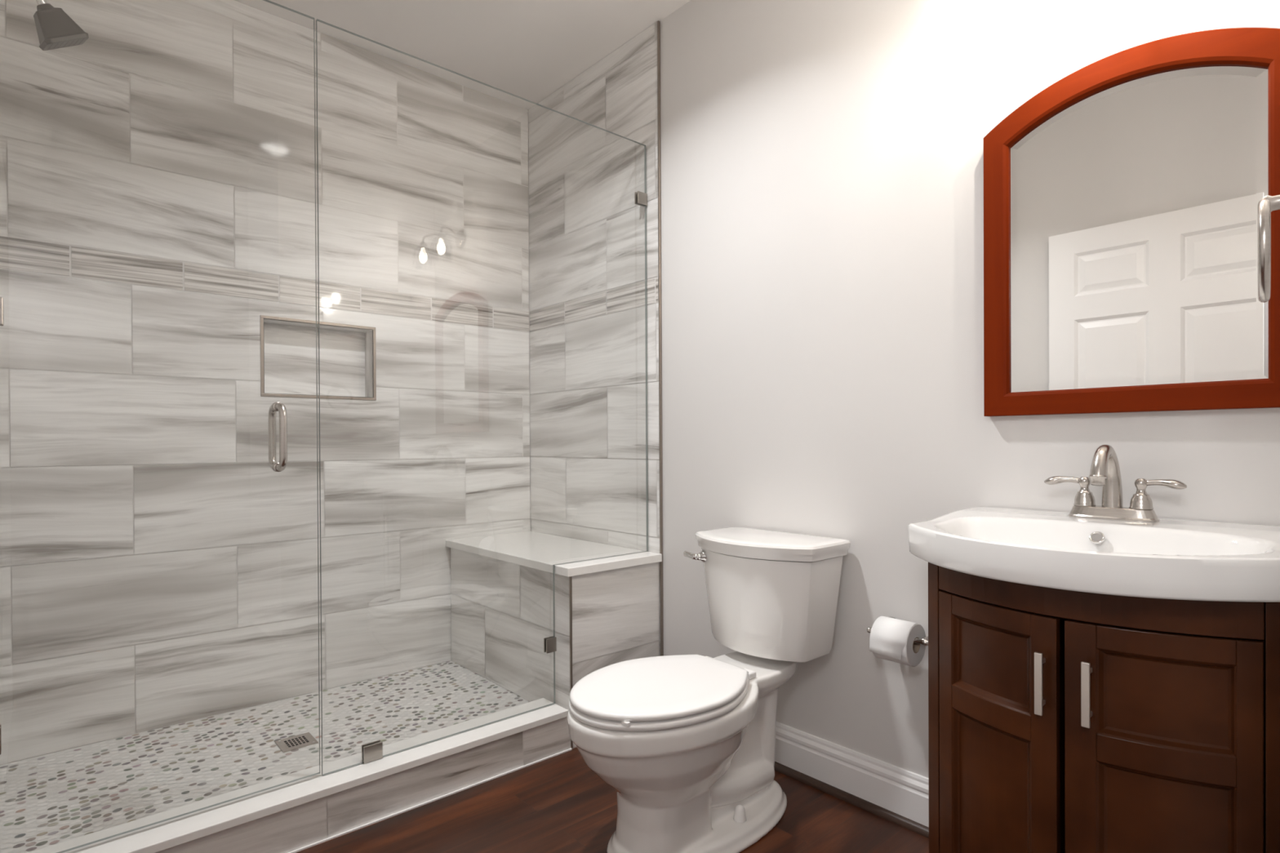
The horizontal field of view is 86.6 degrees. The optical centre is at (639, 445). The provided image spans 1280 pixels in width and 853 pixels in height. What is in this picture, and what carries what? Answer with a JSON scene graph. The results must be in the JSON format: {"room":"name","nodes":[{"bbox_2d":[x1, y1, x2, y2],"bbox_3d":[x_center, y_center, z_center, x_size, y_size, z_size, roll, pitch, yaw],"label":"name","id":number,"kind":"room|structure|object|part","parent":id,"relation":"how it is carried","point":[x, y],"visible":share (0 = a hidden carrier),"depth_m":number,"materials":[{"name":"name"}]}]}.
{"room":"bathroom","nodes":[
{"label":"bathroom","id":0,"kind":"room"},
{"bbox_2d":[0,660,529,852],"bbox_3d":[-0.995,1.019,2.413,1.934,0.090,0.807,-1,0,-41],"label":"floor","id":1,"kind":"structure","parent":0,"point":[50,799],"depth_m":2.17,"materials":[{"name":"tile"}]},
{"bbox_2d":[275,732,318,752],"bbox_3d":[-1.130,0.975,2.236,0.106,0.006,0.106,-1,0,-41],"label":"shower drain","id":2,"kind":"object","parent":1,"relation":"on","point":[287,744],"visible":1,"depth_m":2.23,"materials":[{"name":"silver metal"}]},
{"bbox_2d":[0,0,530,764],"bbox_3d":[-1.312,-0.266,2.761,1.930,2.760,0.140,-1,0,-41],"label":"wall","id":3,"kind":"structure","parent":0,"point":[157,169],"depth_m":2.51,"materials":[{"name":"tile"}]},
{"bbox_2d":[260,315,376,400],"bbox_3d":[-1.269,-0.342,2.706,0.432,0.306,0.007,-1,0,-41],"label":"trim","id":4,"kind":"structure","parent":3,"relation":"attached to","point":[262,317],"depth_m":2.68,"materials":[{"name":"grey tile"}]},
{"bbox_2d":[235,0,690,109],"bbox_3d":[-0.660,-1.690,0.921,3.630,0.100,3.760,-1,0,-41],"label":"ceiling","id":5,"kind":"structure","parent":0,"point":[529,50],"depth_m":2.70,"materials":[{"name":"paint"}]},
{"bbox_2d":[296,746,928,852],"bbox_3d":[-0.335,1.095,0.583,3.630,0.050,2.820,-1,0,-41],"label":"floor","id":6,"kind":"structure","parent":0,"point":[557,804],"depth_m":1.91,"materials":[{"name":"brown wood"}]},
{"bbox_2d":[155,716,570,852],"bbox_3d":[-0.846,1.004,1.927,1.505,0.125,0.132,-1,0,-41],"label":"shower curb","id":7,"kind":"structure","parent":6,"relation":"on","point":[293,828],"depth_m":1.94,"materials":[{"name":"tile"}]},
{"bbox_2d":[26,697,568,852],"bbox_3d":[-0.854,0.930,1.918,1.483,0.022,0.157,-1,0,-41],"label":"shower curb top","id":8,"kind":"structure","parent":7,"relation":"on","point":[167,834],"depth_m":1.82,"materials":[{"name":"white stone"}]},
{"bbox_2d":[315,18,648,775],"bbox_3d":[-0.432,-0.136,2.295,1.225,2.100,0.022,-1,0,-41],"label":"glass panel","id":9,"kind":"object","parent":8,"relation":"on","point":[372,751],"visible":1,"depth_m":2.18,"materials":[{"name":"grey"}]},
{"bbox_2d":[288,748,572,852],"bbox_3d":[-0.801,1.063,1.874,1.502,0.006,0.006,-1,0,-41],"label":"trim","id":10,"kind":"structure","parent":6,"relation":"on","point":[569,749],"depth_m":2.01,"materials":[{"name":"white paint"}]},
{"bbox_2d":[445,531,662,748],"bbox_3d":[-0.392,0.740,2.850,0.446,0.638,0.944,-1,0,-41],"label":"shower bench","id":11,"kind":"object","parent":6,"relation":"on","point":[607,609],"visible":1,"depth_m":2.60,"materials":[{"name":"tile"}]},
{"bbox_3d":[-0.394,0.436,2.848,0.446,0.031,0.944,-1,0,-41],"label":"seat","id":12,"kind":"part","parent":11,"relation":"part of","materials":[{"name":"white stone"}]},
{"bbox_2d":[567,526,850,852],"bbox_3d":[0.165,0.670,1.908,0.847,0.782,0.455,-1,0,-41],"label":"toilet","id":13,"kind":"object","parent":6,"relation":"on","point":[686,744],"visible":1,"depth_m":1.84,"materials":[{"name":"white ceramic"}]},
{"bbox_3d":[0.051,0.653,1.796,0.513,0.017,0.402,-1,0,-41],"label":"seat","id":14,"kind":"part","parent":13,"relation":"part of","materials":[{"name":"white plastic"}]},
{"bbox_3d":[0.051,0.630,1.796,0.509,0.017,0.398,-1,0,-41],"label":"seat lid","id":15,"kind":"part","parent":13,"relation":"part of","materials":[{"name":"white plastic"}]},
{"bbox_3d":[0.157,0.857,1.889,0.807,0.408,0.405,-1,0,-41],"label":"bowl","id":16,"kind":"part","parent":13,"relation":"part of","materials":[{"name":"white ceramic"}]},
{"bbox_3d":[0.178,0.351,2.161,0.044,0.039,0.074,-1,0,-41],"label":"flush lever","id":17,"kind":"part","parent":13,"relation":"part of","materials":[{"name":"silver metal"}]},
{"bbox_3d":[0.373,0.475,2.092,0.255,0.299,0.426,-1,0,-41],"label":"tank","id":18,"kind":"part","parent":13,"relation":"part of","materials":[{"name":"white ceramic"}]},
{"bbox_3d":[0.372,0.301,2.090,0.290,0.047,0.455,-1,0,-41],"label":"tank lid","id":19,"kind":"part","parent":13,"relation":"part of","materials":[{"name":"white ceramic"}]},
{"bbox_2d":[928,562,1279,852],"bbox_3d":[0.914,0.650,1.365,0.456,0.819,0.585,-1,0,-41],"label":"vanity cabinet","id":20,"kind":"object","parent":6,"relation":"on","point":[1060,721],"visible":0.92,"depth_m":1.19,"materials":[{"name":"brown wood"}]},
{"bbox_3d":[0.699,0.724,1.356,0.022,0.343,0.179,0,0,-24],"label":"panel","id":21,"kind":"part","parent":20,"relation":"part of","materials":[{"name":"brown wood"}]},
{"bbox_3d":[0.697,0.430,1.354,0.022,0.150,0.179,0,0,-24],"label":"panel","id":22,"kind":"part","parent":20,"relation":"part of","materials":[{"name":"brown wood"}]},
{"bbox_3d":[0.704,0.628,1.359,0.035,0.627,0.268,0,0,-24],"label":"door","id":23,"kind":"part","parent":20,"relation":"part of","materials":[{"name":"brown wood"}]},
{"bbox_3d":[0.733,0.433,1.244,0.028,0.113,0.013,-1,0,-41],"label":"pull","id":24,"kind":"part","parent":20,"relation":"part of","materials":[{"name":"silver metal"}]},
{"bbox_3d":[0.783,0.433,1.189,0.028,0.113,0.013,-1,0,-41],"label":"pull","id":25,"kind":"part","parent":20,"relation":"part of","materials":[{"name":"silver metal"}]},
{"bbox_2d":[907,506,1279,602],"bbox_3d":[0.879,0.199,1.339,0.536,0.082,0.635,-1,0,-41],"label":"vanity sink","id":26,"kind":"object","parent":20,"relation":"in","point":[1175,559],"visible":0.94,"depth_m":1.22,"materials":[{"name":"white ceramic"}]},
{"bbox_2d":[1044,444,1186,522],"bbox_3d":[1.012,0.077,1.460,0.201,0.162,0.170,0,0,7],"label":"faucet","id":27,"kind":"object","parent":26,"relation":"on","point":[1104,472],"visible":1,"depth_m":1.44,"materials":[{"name":"silver metal"}]},
{"bbox_3d":[0.950,0.078,1.530,0.027,0.020,0.068,-1,0,-41],"label":"lever","id":28,"kind":"part","parent":27,"relation":"part of","materials":[{"name":"silver metal"}]},
{"bbox_3d":[0.984,0.100,1.504,0.042,0.063,0.042,-1,0,-41],"label":"handle","id":29,"kind":"part","parent":27,"relation":"part of","materials":[{"name":"silver metal"}]},
{"bbox_3d":[0.982,0.067,1.433,0.133,0.140,0.038,-1,0,-41],"label":"spout","id":30,"kind":"part","parent":27,"relation":"part of","materials":[{"name":"silver metal"}]},
{"bbox_3d":[1.052,0.100,1.426,0.042,0.063,0.042,-1,0,-41],"label":"handle","id":31,"kind":"part","parent":27,"relation":"part of","materials":[{"name":"silver metal"}]},
{"bbox_3d":[1.077,0.078,1.393,0.027,0.020,0.068,-1,0,-41],"label":"lever","id":32,"kind":"part","parent":27,"relation":"part of","materials":[{"name":"silver metal"}]},
{"bbox_3d":[0.801,0.276,1.262,0.102,0.069,0.523,-1,0,-41],"label":"rail","id":33,"kind":"part","parent":20,"relation":"part of","materials":[{"name":"brown wood"}]},
{"bbox_3d":[0.885,0.628,1.156,0.275,0.627,0.036,0,0,31],"label":"door","id":34,"kind":"part","parent":20,"relation":"part of","materials":[{"name":"brown wood"}]},
{"bbox_3d":[0.885,0.725,1.149,0.189,0.343,0.022,0,0,30],"label":"panel","id":35,"kind":"part","parent":20,"relation":"part of","materials":[{"name":"brown wood"}]},
{"bbox_3d":[0.884,0.430,1.147,0.189,0.150,0.022,0,0,30],"label":"panel","id":36,"kind":"part","parent":20,"relation":"part of","materials":[{"name":"brown wood"}]},
{"bbox_2d":[528,0,1279,778],"bbox_3d":[0.622,-0.273,2.135,0.121,2.760,3.640,-1,0,-41],"label":"wall","id":37,"kind":"structure","parent":0,"point":[822,161],"depth_m":2.00,"materials":[{"name":"beige paint"}]},
{"bbox_2d":[528,22,660,656],"bbox_3d":[-0.231,-0.298,3.001,0.009,2.710,0.932,-1,0,-41],"label":"wall tile","id":38,"kind":"structure","parent":37,"relation":"attached to","point":[587,228],"depth_m":2.94,"materials":[{"name":"tile"}]},
{"bbox_2d":[657,20,663,656],"bbox_3d":[0.080,-0.296,2.648,0.011,2.708,0.008,-1,0,-41],"label":"trim","id":39,"kind":"structure","parent":37,"relation":"attached to","point":[658,21],"depth_m":2.64,"materials":[{"name":"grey metal"}]},
{"bbox_2d":[774,721,928,827],"bbox_3d":[0.704,0.985,1.952,0.016,0.146,1.856,-1,0,-41],"label":"baseboard","id":40,"kind":"structure","parent":37,"relation":"attached to","point":[904,793],"depth_m":2.02,"materials":[{"name":"white paint"}]},
{"bbox_2d":[774,761,928,838],"bbox_3d":[0.693,1.048,1.942,0.018,0.020,1.856,-1,0,-41],"label":"trim","id":41,"kind":"structure","parent":37,"relation":"attached to","point":[921,829],"depth_m":2.00,"materials":[{"name":"brown wood"}]},
{"bbox_2d":[866,617,928,646],"bbox_3d":[0.726,0.513,1.857,0.101,0.048,0.183,-1,0,-41],"label":"toilet paper holder","id":42,"kind":"object","parent":37,"relation":"attached to","point":[924,641],"visible":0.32,"depth_m":1.78,"materials":[{"name":"silver metal"}]},
{"bbox_2d":[869,616,925,666],"bbox_3d":[0.694,0.525,1.829,0.115,0.113,0.103,-1,0,-41],"label":"toilet paper roll","id":43,"kind":"object","parent":42,"relation":"hanging from","point":[891,639],"visible":0.98,"depth_m":1.80,"materials":[{"name":"white paper"}]},
{"bbox_2d":[983,26,1279,416],"bbox_3d":[1.072,-0.471,1.504,0.036,0.793,0.586,-1,0,-41],"label":"wall mirror","id":44,"kind":"object","parent":37,"relation":"attached to","point":[1122,197],"visible":1,"depth_m":1.48,"materials":[{"name":"brown wood"}]},
{"bbox_3d":[1.070,-0.802,1.503,0.036,0.131,0.586,-1,0,-41],"label":"arched rail","id":45,"kind":"part","parent":44,"relation":"part of","materials":[{"name":"brown wood"}]},
{"bbox_3d":[1.074,-0.103,1.506,0.036,0.057,0.586,-1,0,-41],"label":"rail","id":46,"kind":"part","parent":44,"relation":"part of","materials":[{"name":"brown wood"}]},
{"bbox_3d":[-1.769,-0.258,1.723,0.130,2.760,1.090,-1,0,-41],"label":"wall","id":47,"kind":"structure","parent":0,"visible":0},
{"bbox_2d":[33,0,88,50],"bbox_3d":[-1.610,-1.148,1.801,0.229,0.178,0.103,-1,0,-41],"label":"shower","id":48,"kind":"object","parent":47,"relation":"attached to","point":[55,29],"visible":1,"depth_m":1.80,"materials":[{"name":"silver metal"}]},
{"bbox_3d":[-1.640,-1.198,1.772,0.148,0.075,0.060,-1,0,-38],"label":"arm","id":49,"kind":"part","parent":48,"relation":"part of","materials":[{"name":"silver metal"}]},
{"bbox_2d":[0,0,320,852],"bbox_3d":[-1.154,-0.134,1.657,0.688,2.091,0.131,-1,0,-41],"label":"shower door","id":50,"kind":"structure","parent":47,"relation":"attached to","point":[274,407],"depth_m":1.85,"materials":[{"name":"clear glass"}]},
{"bbox_3d":[-0.994,-0.024,1.846,0.025,0.187,0.060,-1,0,-41],"label":"handle","id":51,"kind":"part","parent":50,"relation":"part of","materials":[{"name":"silver metal"}]},
{"bbox_3d":[-0.947,-0.024,1.793,0.025,0.187,0.060,-1,0,-41],"label":"handle","id":52,"kind":"part","parent":50,"relation":"part of","materials":[{"name":"silver metal"}]},
{"bbox_3d":[1.228,-0.269,0.702,0.869,2.760,0.690,-1,0,-41],"label":"wall","id":53,"kind":"structure","parent":0,"visible":0},
{"bbox_2d":[1257,195,1279,302],"bbox_3d":[0.856,-0.270,0.889,0.136,0.154,0.083,-1,0,-41],"label":"towel ring","id":54,"kind":"object","parent":53,"relation":"attached to","point":[1268,203],"visible":1,"depth_m":0.87,"materials":[{"name":"silver metal"}]},
{"bbox_3d":[0.858,-0.323,0.886,0.048,0.048,0.074,-1,0,-41],"label":"post","id":55,"kind":"part","parent":54,"relation":"part of","materials":[{"name":"silver metal"}]}
]}

